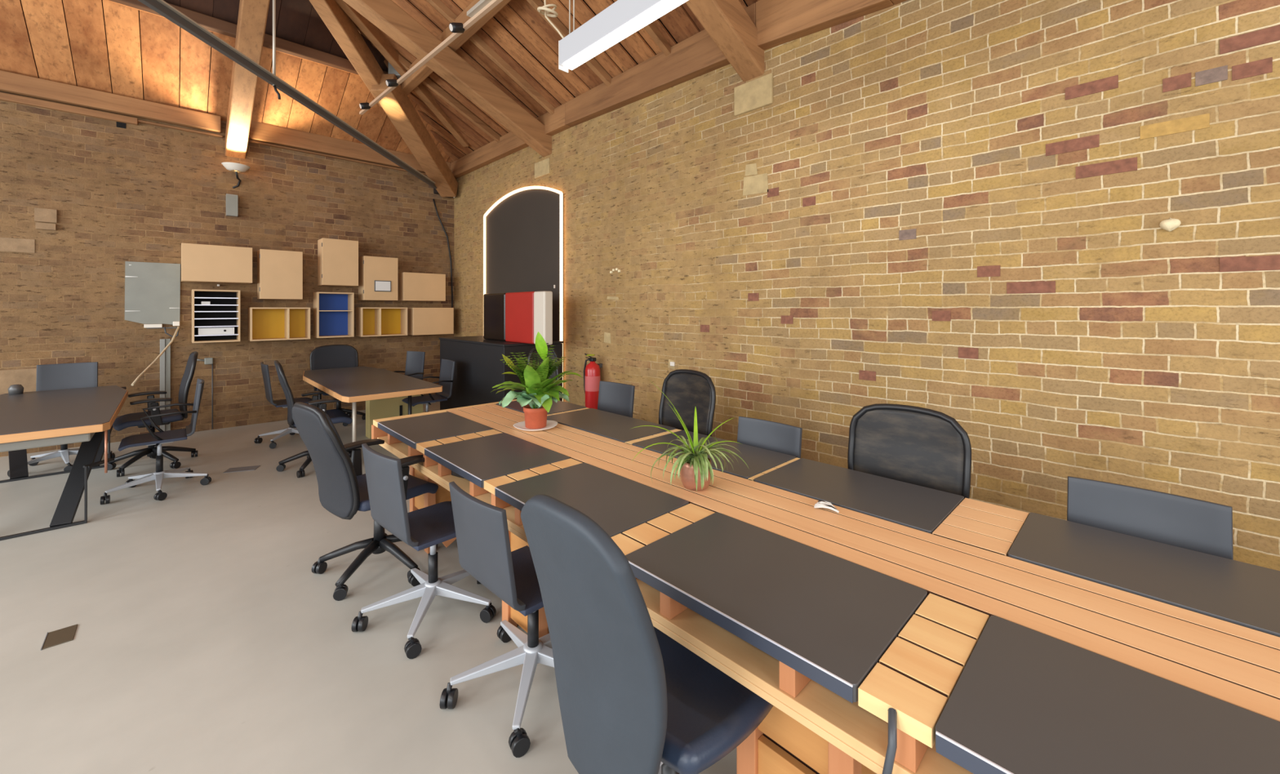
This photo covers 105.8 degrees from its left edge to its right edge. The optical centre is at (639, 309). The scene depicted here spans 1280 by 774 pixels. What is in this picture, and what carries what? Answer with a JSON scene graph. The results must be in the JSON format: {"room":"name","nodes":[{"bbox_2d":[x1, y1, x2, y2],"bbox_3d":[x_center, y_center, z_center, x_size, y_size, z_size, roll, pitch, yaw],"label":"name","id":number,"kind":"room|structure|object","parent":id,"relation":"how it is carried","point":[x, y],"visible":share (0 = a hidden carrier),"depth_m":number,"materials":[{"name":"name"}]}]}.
{"room":"open-plan office","nodes":[
{"label":"open-plan office","id":0,"kind":"room"},
{"bbox_2d":[0,75,453,457],"bbox_3d":[-6.623,-0.475,5.007,9.400,3.950,0.300,0,0,-44],"label":"wall","id":1,"kind":"structure","parent":0,"point":[141,192],"depth_m":5.82,"materials":[{"name":"brown brick"}]},
{"bbox_2d":[0,121,125,395],"bbox_3d":[-6.345,-0.623,5.045,1.355,3.045,0.070,0,0,-44],"label":"stone block","id":2,"kind":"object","parent":1,"relation":"attached to","point":[26,378],"depth_m":5.03,"materials":[{"name":"beige"}]},
{"bbox_2d":[124,261,180,324],"bbox_3d":[-5.699,-0.177,5.669,0.460,0.735,0.026,0,0,-44],"label":"wall panel","id":3,"kind":"object","parent":1,"relation":"attached to","point":[152,290],"visible":1,"depth_m":5.65,"materials":[{"name":"grey paint"}]},
{"bbox_2d":[143,321,179,328],"bbox_3d":[-5.633,0.185,5.709,0.300,0.080,0.060,0,0,-44],"label":"wall socket","id":4,"kind":"object","parent":1,"relation":"attached to","point":[175,323],"visible":1,"depth_m":5.67,"materials":[{"name":"white plastic"}]},
{"bbox_2d":[130,326,179,386],"bbox_3d":[-5.312,0.485,5.303,0.063,0.560,1.058,0,0,-25],"label":"cable","id":5,"kind":"object","parent":4,"relation":"hanging from","point":[178,327],"visible":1,"depth_m":5.37,"materials":[{"name":"beige plastic"}]},
{"bbox_2d":[164,327,179,337],"bbox_3d":[-5.559,0.275,5.747,0.134,0.133,0.024,0,0,-44],"label":"cable","id":6,"kind":"object","parent":4,"relation":"hanging from","point":[164,327],"visible":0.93,"depth_m":5.73,"materials":[{"name":"grey rubber"}]},
{"bbox_2d":[160,338,170,431],"bbox_3d":[-5.619,0.915,5.730,0.090,1.130,0.050,0,0,-44],"label":"conduit","id":7,"kind":"object","parent":1,"relation":"attached to","point":[162,340],"visible":0.55,"depth_m":5.73,"materials":[{"name":"metal"}]},
{"bbox_2d":[196,357,213,429],"bbox_3d":[-5.382,1.044,5.958,0.193,0.892,0.050,0,0,-44],"label":"junction box","id":8,"kind":"object","parent":1,"relation":"attached to","point":[206,360],"visible":0.94,"depth_m":6.03,"materials":[{"name":"grey paint"}]},
{"bbox_2d":[191,288,239,342],"bbox_3d":[-5.209,0.082,5.951,0.437,0.633,0.290,0,0,-44],"label":"organizer","id":9,"kind":"object","parent":1,"relation":"attached to","point":[224,309],"visible":1,"depth_m":5.99,"materials":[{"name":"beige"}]},
{"bbox_2d":[200,301,210,304],"bbox_3d":[-5.245,-0.076,5.847,0.080,0.035,0.120,0,0,-44],"label":"paper stack","id":10,"kind":"object","parent":9,"relation":"on","point":[202,302],"visible":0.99,"depth_m":5.80,"materials":[{"name":"white"}]},
{"bbox_2d":[197,327,234,334],"bbox_3d":[-5.195,0.265,5.935,0.330,0.082,0.203,0,0,-44],"label":"box file","id":11,"kind":"object","parent":9,"relation":"on","point":[201,331],"visible":1,"depth_m":5.86,"materials":[{"name":"white paper"}]},
{"bbox_2d":[194,297,238,298],"bbox_3d":[-5.201,-0.137,5.942,0.401,0.012,0.254,0,0,-44],"label":"shelf","id":12,"kind":"object","parent":9,"relation":"attached to","point":[194,297],"depth_m":5.85,"materials":[{"name":"silver metal"}]},
{"bbox_2d":[194,304,238,305],"bbox_3d":[-5.201,-0.051,5.942,0.401,0.012,0.254,0,0,-44],"label":"shelf","id":13,"kind":"object","parent":9,"relation":"attached to","point":[194,304],"depth_m":5.85,"materials":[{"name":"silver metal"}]},
{"bbox_2d":[194,311,238,311],"bbox_3d":[-5.201,0.028,5.942,0.401,0.012,0.254,0,0,-44],"label":"shelf","id":14,"kind":"object","parent":9,"relation":"attached to","point":[194,311],"depth_m":5.85,"materials":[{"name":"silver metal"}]},
{"bbox_2d":[194,317,238,319],"bbox_3d":[-5.201,0.113,5.942,0.401,0.012,0.254,0,0,-44],"label":"shelf","id":15,"kind":"object","parent":9,"relation":"attached to","point":[194,317],"depth_m":5.94,"materials":[{"name":"silver metal"}]},
{"bbox_2d":[194,324,238,327],"bbox_3d":[-5.201,0.208,5.942,0.401,0.012,0.254,0,0,-44],"label":"shelf","id":16,"kind":"object","parent":9,"relation":"attached to","point":[195,326],"depth_m":5.93,"materials":[{"name":"silver metal"}]},
{"bbox_2d":[194,333,238,336],"bbox_3d":[-5.201,0.312,5.942,0.401,0.012,0.254,0,0,-44],"label":"shelf","id":17,"kind":"object","parent":9,"relation":"attached to","point":[195,334],"depth_m":5.93,"materials":[{"name":"silver metal"}]},
{"bbox_2d":[181,243,252,284],"bbox_3d":[-5.194,-0.550,5.952,0.646,0.440,0.310,0,0,-44],"label":"upper cabinet","id":18,"kind":"object","parent":1,"relation":"attached to","point":[200,263],"visible":1,"depth_m":5.83,"materials":[{"name":"wood"}]},
{"bbox_2d":[0,70,450,175],"bbox_3d":[-6.555,-2.275,4.864,9.300,0.310,0.200,0,0,-44],"label":"wooden beam","id":19,"kind":"structure","parent":1,"relation":"attached to","point":[260,133],"depth_m":5.67,"materials":[{"name":"wood"}]},
{"bbox_2d":[226,193,238,217],"bbox_3d":[-5.172,-1.315,6.136,0.113,0.270,0.084,0,0,-44],"label":"control box","id":20,"kind":"object","parent":1,"relation":"attached to","point":[232,200],"visible":1,"depth_m":6.11,"materials":[{"name":"grey paint"}]},
{"bbox_2d":[221,162,250,188],"bbox_3d":[-5.061,-1.670,6.074,0.279,0.260,0.296,0,0,-1],"label":"uplight","id":21,"kind":"object","parent":1,"relation":"attached to","point":[233,166],"visible":1,"depth_m":6.02,"materials":[{"name":"beige ceramic"}]},
{"bbox_2d":[225,0,270,159],"bbox_3d":[-4.149,-2.725,5.125,0.200,1.581,3.000,0,0,-44],"label":"roof beam","id":22,"kind":"structure","parent":1,"relation":"attached to","point":[252,14],"depth_m":5.28,"materials":[{"name":"wood"}]},
{"bbox_2d":[248,307,310,341],"bbox_3d":[-4.754,0.188,6.389,0.630,0.424,0.290,0,0,-44],"label":"upper cabinet","id":23,"kind":"object","parent":1,"relation":"attached to","point":[264,323],"visible":1,"depth_m":6.43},
{"bbox_2d":[257,248,302,299],"bbox_3d":[-4.748,-0.447,6.381,0.451,0.630,0.310,0,0,-44],"label":"upper cabinet","id":24,"kind":"object","parent":1,"relation":"attached to","point":[279,273],"visible":1,"depth_m":6.27,"materials":[{"name":"beige wood"}]},
{"bbox_2d":[137,0,439,195],"bbox_3d":[-3.204,-1.950,4.976,0.240,0.120,6.162,0,0,-1],"label":"rod","id":25,"kind":"object","parent":1,"relation":"attached to","point":[162,7],"visible":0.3,"depth_m":4.01,"materials":[{"name":"grey metal"}]},
{"bbox_2d":[312,292,354,337],"bbox_3d":[-4.312,0.077,6.815,0.438,0.625,0.290,0,0,-44],"label":"upper cabinet","id":26,"kind":"object","parent":1,"relation":"attached to","point":[333,313],"visible":1,"depth_m":6.87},
{"bbox_2d":[319,310,352,311],"bbox_3d":[-4.303,0.021,6.806,0.402,0.012,0.254,0,0,-44],"label":"shelf","id":27,"kind":"object","parent":26,"relation":"attached to","point":[319,310],"depth_m":6.71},
{"bbox_2d":[317,238,358,286],"bbox_3d":[-4.268,-0.651,6.843,0.441,0.638,0.310,0,0,-44],"label":"upper cabinet","id":28,"kind":"object","parent":1,"relation":"attached to","point":[337,259],"visible":1,"depth_m":6.72,"materials":[{"name":"beige wood"}]},
{"bbox_2d":[358,255,397,300],"bbox_3d":[-3.896,-0.449,7.201,0.460,0.634,0.310,0,0,-44],"label":"upper cabinet","id":29,"kind":"object","parent":1,"relation":"attached to","point":[371,268],"visible":0.98,"depth_m":7.07,"materials":[{"name":"beige wood"}]},
{"bbox_2d":[374,280,391,291],"bbox_3d":[-3.769,-0.340,7.097,0.224,0.160,0.014,0,0,-44],"label":"framed notice","id":30,"kind":"object","parent":29,"relation":"attached to","point":[380,286],"visible":1,"depth_m":7.09,"materials":[{"name":"paper"}]},
{"bbox_2d":[355,306,407,337],"bbox_3d":[-3.860,0.183,7.250,0.628,0.423,0.290,0,0,-44],"label":"wall shelf","id":31,"kind":"object","parent":1,"relation":"attached to","point":[370,321],"visible":1,"depth_m":7.27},
{"bbox_2d":[397,271,445,301],"bbox_3d":[-3.445,-0.346,7.636,0.632,0.428,0.310,0,0,-44],"label":"upper cabinet","id":32,"kind":"object","parent":1,"relation":"attached to","point":[411,286],"visible":0.96,"depth_m":7.49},
{"bbox_2d":[407,307,453,335],"bbox_3d":[-3.346,0.186,7.731,0.620,0.422,0.310,0,0,-44],"label":"upper cabinet","id":33,"kind":"object","parent":1,"relation":"attached to","point":[420,321],"visible":0.98,"depth_m":7.59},
{"bbox_2d":[432,199,453,307],"bbox_3d":[-3.259,-0.752,8.008,0.334,2.103,0.024,0,0,-44],"label":"cable","id":34,"kind":"object","parent":1,"relation":"attached to","point":[433,199],"visible":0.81,"depth_m":8.08,"materials":[{"name":"black plastic"}]},
{"bbox_2d":[163,0,388,72],"bbox_3d":[-4.130,-3.739,3.589,5.870,1.425,2.800,0,0,-44],"label":"ceiling","id":35,"kind":"structure","parent":0,"point":[297,21],"depth_m":5.35,"materials":[{"name":"wood"}]},
{"bbox_2d":[0,401,736,773],"bbox_3d":[-1.643,1.550,0.049,9.700,0.100,14.350,0,0,-44],"label":"floor","id":36,"kind":"structure","parent":0,"point":[206,640],"depth_m":2.21,"materials":[{"name":"concrete"}]},
{"bbox_2d":[40,623,77,649],"bbox_3d":[-2.657,1.497,2.217,0.093,0.006,0.156,0,0,-44],"label":"floor outlet","id":37,"kind":"object","parent":36,"relation":"on","point":[65,634],"visible":1,"depth_m":2.21,"materials":[{"name":"brown metal"}]},
{"bbox_2d":[7,361,115,476],"bbox_3d":[-5.510,1.019,4.642,0.652,0.961,0.643,0,0,-44],"label":"office chair","id":38,"kind":"object","parent":36,"relation":"on","point":[77,375],"visible":0.34,"depth_m":4.78,"materials":[{"name":"silver metal"}]},
{"bbox_2d":[0,385,128,540],"bbox_3d":[-4.842,1.129,3.942,0.890,0.742,2.836,0,0,-44],"label":"meeting table","id":39,"kind":"object","parent":36,"relation":"on","point":[86,415],"visible":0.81,"depth_m":3.52,"materials":[{"name":"brown wood"}]},
{"bbox_2d":[8,384,23,394],"bbox_3d":[-5.589,0.716,4.336,0.090,0.085,0.088,0,0,-44],"label":"speaker","id":40,"kind":"object","parent":39,"relation":"on","point":[14,388],"visible":1,"depth_m":4.31},
{"bbox_2d":[107,351,198,476],"bbox_3d":[-4.678,0.962,4.661,0.670,1.074,0.642,0,0,42],"label":"chair","id":41,"kind":"object","parent":36,"relation":"on","point":[131,420],"visible":0.88,"depth_m":4.61,"materials":[{"name":"fabric"}]},
{"bbox_2d":[100,378,211,504],"bbox_3d":[-3.972,1.059,4.003,0.642,0.881,0.635,0,0,-44],"label":"shell chair","id":42,"kind":"object","parent":36,"relation":"on","point":[157,438],"visible":1,"depth_m":4.01,"materials":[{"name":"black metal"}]},
{"bbox_2d":[223,465,260,472],"bbox_3d":[-3.732,1.498,4.541,0.240,0.004,0.140,0,0,-20],"label":"floor outlet","id":43,"kind":"object","parent":36,"relation":"on","point":[246,468],"visible":1,"depth_m":4.54,"materials":[{"name":"grey"}]},
{"bbox_2d":[253,361,311,448],"bbox_3d":[-3.992,1.049,5.551,0.661,0.901,0.629,0,0,-44],"label":"office chair","id":44,"kind":"object","parent":36,"relation":"on","point":[264,367],"visible":0.6,"depth_m":5.38,"materials":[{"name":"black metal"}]},
{"bbox_2d":[274,360,351,477],"bbox_3d":[-3.080,0.982,4.619,0.656,1.034,0.672,0,0,-40],"label":"chair","id":45,"kind":"object","parent":36,"relation":"on","point":[336,415],"visible":0.63,"depth_m":4.43,"materials":[{"name":"fabric"}]},
{"bbox_2d":[309,344,365,426],"bbox_3d":[-3.991,0.992,6.424,0.672,1.014,0.631,0,0,-44],"label":"chair","id":46,"kind":"object","parent":36,"relation":"on","point":[331,356],"visible":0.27,"depth_m":6.58,"materials":[{"name":"black plastic"}]},
{"bbox_2d":[292,401,438,600],"bbox_3d":[-1.536,0.992,2.789,0.666,1.014,0.735,0,0,36],"label":"chair","id":47,"kind":"object","parent":36,"relation":"on","point":[343,491],"visible":0.83,"depth_m":2.59,"materials":[{"name":"black plastic"}]},
{"bbox_2d":[302,366,442,442],"bbox_3d":[-3.075,1.129,5.347,0.865,0.742,2.430,0,0,-44],"label":"meeting table","id":48,"kind":"object","parent":36,"relation":"on","point":[354,384],"visible":0.77,"depth_m":4.86,"materials":[{"name":"brown wood"}]},
{"bbox_2d":[365,394,422,438],"bbox_3d":[-2.968,1.278,5.874,0.610,0.445,0.160,0,0,-44],"label":"base cabinet","id":49,"kind":"object","parent":36,"relation":"on","point":[375,409],"visible":0.47,"depth_m":5.74,"materials":[{"name":"brown"}]},
{"bbox_2d":[393,351,425,379],"bbox_3d":[-3.152,1.034,6.284,0.656,0.931,0.626,0,0,26],"label":"office chair","id":50,"kind":"object","parent":36,"relation":"on","point":[415,362],"visible":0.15,"depth_m":6.52,"materials":[{"name":"black plastic"}]},
{"bbox_2d":[351,443,496,658],"bbox_3d":[-1.037,1.074,2.413,0.629,0.851,0.661,0,0,41],"label":"shell chair","id":51,"kind":"object","parent":36,"relation":"on","point":[430,526],"visible":0.88,"depth_m":2.28,"materials":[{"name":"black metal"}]},
{"bbox_2d":[401,359,454,412],"bbox_3d":[-2.502,1.059,5.719,0.639,0.881,0.629,0,0,-42],"label":"office chair","id":52,"kind":"object","parent":36,"relation":"on","point":[447,366],"visible":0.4,"depth_m":5.79,"materials":[{"name":"black plastic"}]},
{"bbox_2d":[439,481,554,757],"bbox_3d":[-0.438,1.089,1.960,0.631,0.821,0.660,0,0,44],"label":"office chair","id":53,"kind":"object","parent":36,"relation":"on","point":[482,531],"visible":0.75,"depth_m":1.80,"materials":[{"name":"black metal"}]},
{"bbox_2d":[439,335,563,409],"bbox_3d":[-1.821,0.941,6.186,0.785,1.118,1.790,0,0,-44],"label":"cabinet","id":54,"kind":"object","parent":36,"relation":"on","point":[478,367],"depth_m":5.75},
{"bbox_2d":[483,293,505,341],"bbox_3d":[-1.684,0.092,6.069,0.330,0.575,0.560,0,0,-44],"label":"display box","id":55,"kind":"object","parent":54,"relation":"on","point":[494,304],"visible":0.4,"depth_m":5.94,"materials":[{"name":"black"}]},
{"bbox_2d":[505,291,552,345],"bbox_3d":[-1.262,0.092,5.441,0.113,0.575,0.850,0,0,-44],"label":"display","id":56,"kind":"object","parent":54,"relation":"on","point":[527,313],"visible":0.83,"depth_m":5.33,"materials":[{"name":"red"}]},
{"bbox_2d":[527,346,559,390],"bbox_3d":[-0.840,0.932,4.559,0.628,1.134,0.638,0,0,-36],"label":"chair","id":57,"kind":"object","parent":36,"relation":"on","point":[534,349],"visible":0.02,"depth_m":4.77,"materials":[{"name":"black leather"}]},
{"bbox_2d":[597,380,635,417],"bbox_3d":[-0.362,1.051,3.759,0.652,0.896,0.643,0,0,43],"label":"shell chair","id":58,"kind":"object","parent":36,"relation":"on","point":[615,397],"visible":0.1,"depth_m":3.95,"materials":[{"name":"leather"}]},
{"bbox_2d":[520,493,773,773],"bbox_3d":[0.077,0.959,1.254,0.711,1.080,0.628,0,0,-44],"label":"chair","id":59,"kind":"object","parent":36,"relation":"on","point":[633,699],"visible":0.88,"depth_m":1.08,"materials":[{"name":"black"}]},
{"bbox_2d":[658,368,715,436],"bbox_3d":[0.125,0.957,3.165,0.637,1.084,0.628,0,0,-40],"label":"chair","id":60,"kind":"object","parent":36,"relation":"on","point":[686,389],"visible":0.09,"depth_m":3.30,"materials":[{"name":"leather"}]},
{"bbox_2d":[737,416,802,457],"bbox_3d":[0.547,1.068,2.554,0.643,0.863,0.652,0,0,-44],"label":"shell chair","id":61,"kind":"object","parent":36,"relation":"on","point":[784,438],"visible":0.13,"depth_m":2.73,"materials":[{"name":"grey leather"}]},
{"bbox_2d":[371,399,1279,773],"bbox_3d":[0.374,1.129,1.984,1.330,0.741,5.040,0,0,-44],"label":"table","id":62,"kind":"object","parent":36,"relation":"on","point":[966,570],"visible":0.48,"depth_m":1.26,"materials":[{"name":"brown wood"}]},
{"bbox_2d":[377,411,493,448],"bbox_3d":[-1.345,0.774,3.160,0.480,0.038,0.700,0,0,-44],"label":"desk pad","id":63,"kind":"object","parent":62,"relation":"on","point":[411,431],"visible":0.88,"depth_m":3.10,"materials":[{"name":"black leather"}]},
{"bbox_2d":[451,470,464,478],"bbox_3d":[-0.912,0.854,2.592,0.100,0.040,0.160,0,0,31],"label":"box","id":64,"kind":"object","parent":62,"relation":"on","point":[454,473],"visible":0.2,"depth_m":2.53,"materials":[{"name":"black wood"}]},
{"bbox_2d":[424,432,569,487],"bbox_3d":[-0.766,0.774,2.559,0.480,0.038,0.690,0,0,-44],"label":"desk pad","id":65,"kind":"object","parent":62,"relation":"on","point":[477,460],"visible":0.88,"depth_m":2.50,"materials":[{"name":"black leather"}]},
{"bbox_2d":[513,419,557,431],"bbox_3d":[-0.662,0.750,3.111,0.280,0.020,0.280,0,0,-44],"label":"saucer","id":66,"kind":"object","parent":62,"relation":"on","point":[550,424],"visible":0.6,"depth_m":3.10,"materials":[{"name":"white"}]},
{"bbox_2d":[491,331,582,428],"bbox_3d":[-0.644,0.447,3.103,0.550,0.611,0.510,0,0,-44],"label":"potted plant","id":67,"kind":"object","parent":66,"relation":"on","point":[538,392],"visible":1,"depth_m":3.04,"materials":[{"name":"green plant"}]},
{"bbox_2d":[496,399,586,414],"bbox_3d":[-0.783,0.774,3.816,0.447,0.037,0.615,0,0,-44],"label":"desk pad","id":68,"kind":"object","parent":62,"relation":"on","point":[560,406],"visible":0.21,"depth_m":3.75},
{"bbox_2d":[494,462,688,537],"bbox_3d":[-0.212,0.774,1.982,0.480,0.038,0.680,0,0,-44],"label":"desk pad","id":69,"kind":"object","parent":62,"relation":"on","point":[618,504],"visible":0.6,"depth_m":1.98,"materials":[{"name":"black leather"}]},
{"bbox_2d":[546,408,675,442],"bbox_3d":[-0.230,0.774,3.241,0.447,0.037,0.870,0,0,-44],"label":"desk pad","id":70,"kind":"object","parent":62,"relation":"on","point":[614,426],"visible":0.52,"depth_m":3.19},
{"bbox_2d":[377,435,973,773],"bbox_3d":[0.074,0.886,1.653,0.400,0.023,4.980,0,0,-44],"label":"shelf","id":71,"kind":"object","parent":62,"relation":"attached to","point":[864,735],"depth_m":1.15,"materials":[{"name":"brown wood"}]},
{"bbox_2d":[631,380,748,491],"bbox_3d":[0.201,0.530,2.040,0.451,0.459,0.396,0,0,-18],"label":"spider plant","id":72,"kind":"object","parent":62,"relation":"on","point":[694,466],"visible":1,"depth_m":2.01,"materials":[{"name":"green plant"}]},
{"bbox_2d":[632,430,795,479],"bbox_3d":[0.378,0.774,2.609,0.447,0.037,0.765,0,0,-44],"label":"desk pad","id":73,"kind":"object","parent":62,"relation":"on","point":[757,460],"visible":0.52,"depth_m":2.52,"materials":[{"name":"leather"}]},
{"bbox_2d":[625,512,927,702],"bbox_3d":[0.359,0.774,1.390,0.480,0.038,0.705,0,0,-44],"label":"desk pad","id":74,"kind":"object","parent":62,"relation":"on","point":[827,617],"visible":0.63,"depth_m":1.28,"materials":[{"name":"black leather"}]},
{"bbox_2d":[813,500,839,512],"bbox_3d":[0.715,0.748,1.845,0.090,0.019,0.058,0,0,31],"label":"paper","id":75,"kind":"object","parent":62,"relation":"on","point":[820,504],"visible":1,"depth_m":1.84,"materials":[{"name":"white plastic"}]},
{"bbox_2d":[754,457,964,533],"bbox_3d":[0.909,0.774,2.058,0.447,0.037,0.705,0,0,-44],"label":"desk pad","id":76,"kind":"object","parent":62,"relation":"on","point":[923,508],"visible":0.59,"depth_m":2.00,"materials":[{"name":"leather"}]},
{"bbox_2d":[882,707,897,773],"bbox_3d":[0.465,0.869,0.905,0.118,0.222,0.128,0,0,-44],"label":"cable","id":77,"kind":"object","parent":62,"relation":"hanging from","point":[892,713],"visible":0.94,"depth_m":0.90,"materials":[{"name":"plastic"}]},
{"bbox_2d":[935,615,1279,773],"bbox_3d":[0.946,0.774,0.780,0.480,0.038,0.712,0,0,-44],"label":"desk pad","id":78,"kind":"object","parent":62,"relation":"on","point":[1024,700],"visible":1,"depth_m":0.89,"materials":[{"name":"black leather"}]},
{"bbox_2d":[1008,512,1279,636],"bbox_3d":[1.572,0.774,1.369,0.447,0.037,0.792,0,0,-44],"label":"desk pad","id":79,"kind":"object","parent":62,"relation":"on","point":[1242,593],"visible":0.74,"depth_m":1.41,"materials":[{"name":"leather"}]},
{"bbox_2d":[847,403,971,498],"bbox_3d":[1.112,0.977,2.116,0.641,1.044,0.627,0,0,44],"label":"chair","id":80,"kind":"object","parent":36,"relation":"on","point":[922,446],"visible":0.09,"depth_m":2.27,"materials":[{"name":"black plastic"}]},
{"bbox_2d":[1066,475,1233,559],"bbox_3d":[1.581,1.066,1.508,0.643,0.866,0.652,0,0,-44],"label":"office chair","id":81,"kind":"object","parent":36,"relation":"on","point":[1205,526],"visible":0.13,"depth_m":1.68,"materials":[{"name":"silver metal"}]},
{"bbox_2d":[0,0,759,163],"bbox_3d":[-1.668,-3.405,-0.139,9.596,2.158,14.187,0,0,-44],"label":"ceiling","id":82,"kind":"structure","parent":0,"point":[46,23],"depth_m":5.24,"materials":[{"name":"wood"}]},
{"bbox_2d":[105,0,359,75],"bbox_3d":[-6.141,-2.955,3.569,8.100,0.035,0.030,0,0,-44],"label":"roof beam","id":83,"kind":"structure","parent":82,"relation":"attached to","point":[105,0],"depth_m":5.23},
{"bbox_2d":[108,0,388,75],"bbox_3d":[-6.021,-2.985,3.588,8.300,0.120,0.090,0,0,-44],"label":"roof beam","id":84,"kind":"structure","parent":82,"relation":"attached to","point":[209,23],"depth_m":5.38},
{"bbox_2d":[272,0,280,99],"bbox_3d":[-3.126,-2.794,4.166,0.061,1.971,0.023,0,0,-13],"label":"rod","id":85,"kind":"object","parent":82,"relation":"hanging from","point":[273,1],"visible":1,"depth_m":4.16,"materials":[{"name":"beige"}]},
{"bbox_2d":[334,0,469,146],"bbox_3d":[-2.905,-2.940,6.191,0.100,0.983,2.404,0,0,14],"label":"roof beam","id":86,"kind":"structure","parent":82,"relation":"attached to","point":[371,32],"depth_m":5.80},
{"bbox_2d":[352,21,501,142],"bbox_3d":[-2.629,-2.837,6.214,1.962,1.024,0.060,0,0,-44],"label":"rafter","id":87,"kind":"object","parent":82,"relation":"attached to","point":[429,83],"visible":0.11,"depth_m":6.36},
{"bbox_2d":[359,0,503,115],"bbox_3d":[-1.722,-2.250,4.103,0.125,0.330,5.002,0,0,-44],"label":"track","id":88,"kind":"object","parent":82,"relation":"hanging from","point":[482,7],"visible":1,"depth_m":4.02,"materials":[{"name":"beige"}]},
{"bbox_2d":[400,0,511,95],"bbox_3d":[1.237,-2.900,1.815,0.120,0.200,12.900,0,0,-44],"label":"roof beam","id":89,"kind":"structure","parent":82,"relation":"attached to","point":[422,73],"depth_m":5.09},
{"bbox_2d":[426,0,555,115],"bbox_3d":[-2.179,-3.175,4.773,3.312,1.698,0.060,0,0,-44],"label":"rafter","id":90,"kind":"object","parent":82,"relation":"attached to","point":[437,5],"depth_m":5.34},
{"bbox_2d":[526,0,612,86],"bbox_3d":[-1.451,-3.175,4.017,3.312,1.698,0.060,0,0,-44],"label":"rafter","id":91,"kind":"object","parent":82,"relation":"attached to","point":[593,64],"depth_m":4.68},
{"bbox_2d":[537,0,688,73],"bbox_3d":[0.879,-2.375,1.466,0.128,1.950,4.294,0,0,-44],"label":"linear pendant","id":92,"kind":"object","parent":82,"relation":"hanging from","point":[622,19],"visible":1,"depth_m":2.54,"materials":[{"name":"white"}]},
{"bbox_2d":[643,22,671,56],"bbox_3d":[-0.861,-3.175,3.404,3.312,1.698,0.060,0,0,-44],"label":"rafter","id":93,"kind":"object","parent":82,"relation":"attached to","point":[651,28],"depth_m":4.37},
{"bbox_2d":[453,0,1279,570],"bbox_3d":[1.742,-0.450,3.307,0.304,3.900,14.350,0,0,-44],"label":"wall","id":94,"kind":"structure","parent":0,"point":[960,215],"depth_m":2.85,"materials":[{"name":"yellow brick"}]},
{"bbox_2d":[370,74,457,196],"bbox_3d":[-3.155,-2.382,6.977,0.250,1.085,2.117,0,0,1],"label":"roof beam","id":95,"kind":"structure","parent":94,"relation":"attached to","point":[396,104],"depth_m":6.71,"materials":[{"name":"wood"}]},
{"bbox_2d":[309,0,384,106],"bbox_3d":[-3.303,-3.191,5.191,0.170,1.148,2.345,0,0,1],"label":"roof beam","id":96,"kind":"structure","parent":95,"relation":"attached to","point":[342,28],"depth_m":5.44,"materials":[{"name":"wood"}]},
{"bbox_2d":[388,62,400,79],"bbox_3d":[-2.945,-3.060,6.131,0.400,0.280,0.180,0,0,0],"label":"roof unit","id":97,"kind":"structure","parent":95,"relation":"attached to","point":[391,69],"depth_m":6.04,"materials":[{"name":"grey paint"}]},
{"bbox_2d":[342,0,551,157],"bbox_3d":[-2.316,-2.780,5.016,3.220,1.688,0.200,0,0,-44],"label":"roof beam","id":98,"kind":"structure","parent":94,"relation":"attached to","point":[386,15],"depth_m":5.23,"materials":[{"name":"wood"}]},
{"bbox_2d":[483,186,563,400],"bbox_3d":[-1.635,-0.064,6.567,0.046,3.127,2.034,0,0,-44],"label":"window","id":99,"kind":"structure","parent":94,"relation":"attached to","point":[523,229],"depth_m":6.42,"materials":[{"name":"brown"}]},
{"bbox_2d":[534,157,550,178],"bbox_3d":[-1.236,-1.800,6.208,0.070,0.200,0.340,0,0,-44],"label":"trim","id":100,"kind":"structure","parent":94,"relation":"attached to","point":[542,168],"depth_m":6.17,"materials":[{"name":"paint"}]},
{"bbox_2d":[583,353,602,408],"bbox_3d":[-0.508,0.778,5.266,0.207,0.604,0.168,0,0,-10],"label":"fire extinguisher","id":101,"kind":"object","parent":94,"relation":"attached to","point":[592,377],"visible":0.9,"depth_m":5.20,"materials":[{"name":"red"}]},
{"bbox_2d":[609,267,620,273],"bbox_3d":[-0.263,-0.412,5.166,0.025,0.052,0.159,0,0,-44],"label":"trim","id":102,"kind":"structure","parent":94,"relation":"attached to","point":[616,268],"depth_m":5.15,"materials":[{"name":"stone"}]},
{"bbox_2d":[450,0,907,178],"bbox_3d":[1.746,-2.160,3.089,0.200,0.520,14.030,0,0,-44],"label":"wooden beam","id":103,"kind":"structure","parent":94,"relation":"attached to","point":[777,22],"depth_m":4.37,"materials":[{"name":"wood"}]},
{"bbox_2d":[604,163,768,368],"bbox_3d":[0.320,-0.312,4.582,0.024,1.755,2.040,0,0,-44],"label":"trim","id":104,"kind":"structure","parent":94,"relation":"attached to","point":[758,184],"depth_m":3.95,"materials":[{"name":"paint"}]},
{"bbox_2d":[685,0,764,81],"bbox_3d":[-0.222,-2.720,2.840,3.220,1.688,0.200,0,0,-44],"label":"roof beam","id":105,"kind":"structure","parent":94,"relation":"attached to","point":[726,22],"depth_m":3.67,"materials":[{"name":"wood"}]},
{"bbox_2d":[733,73,773,116],"bbox_3d":[0.935,-1.740,3.953,0.070,0.240,0.360,0,0,-44],"label":"trim","id":106,"kind":"structure","parent":94,"relation":"attached to","point":[756,94],"depth_m":3.92,"materials":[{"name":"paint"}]},
{"bbox_2d":[1159,217,1181,231],"bbox_3d":[2.500,-0.399,2.286,0.065,0.068,0.064,0,0,18],"label":"handle","id":107,"kind":"object","parent":94,"relation":"attached to","point":[1170,224],"visible":1,"depth_m":2.27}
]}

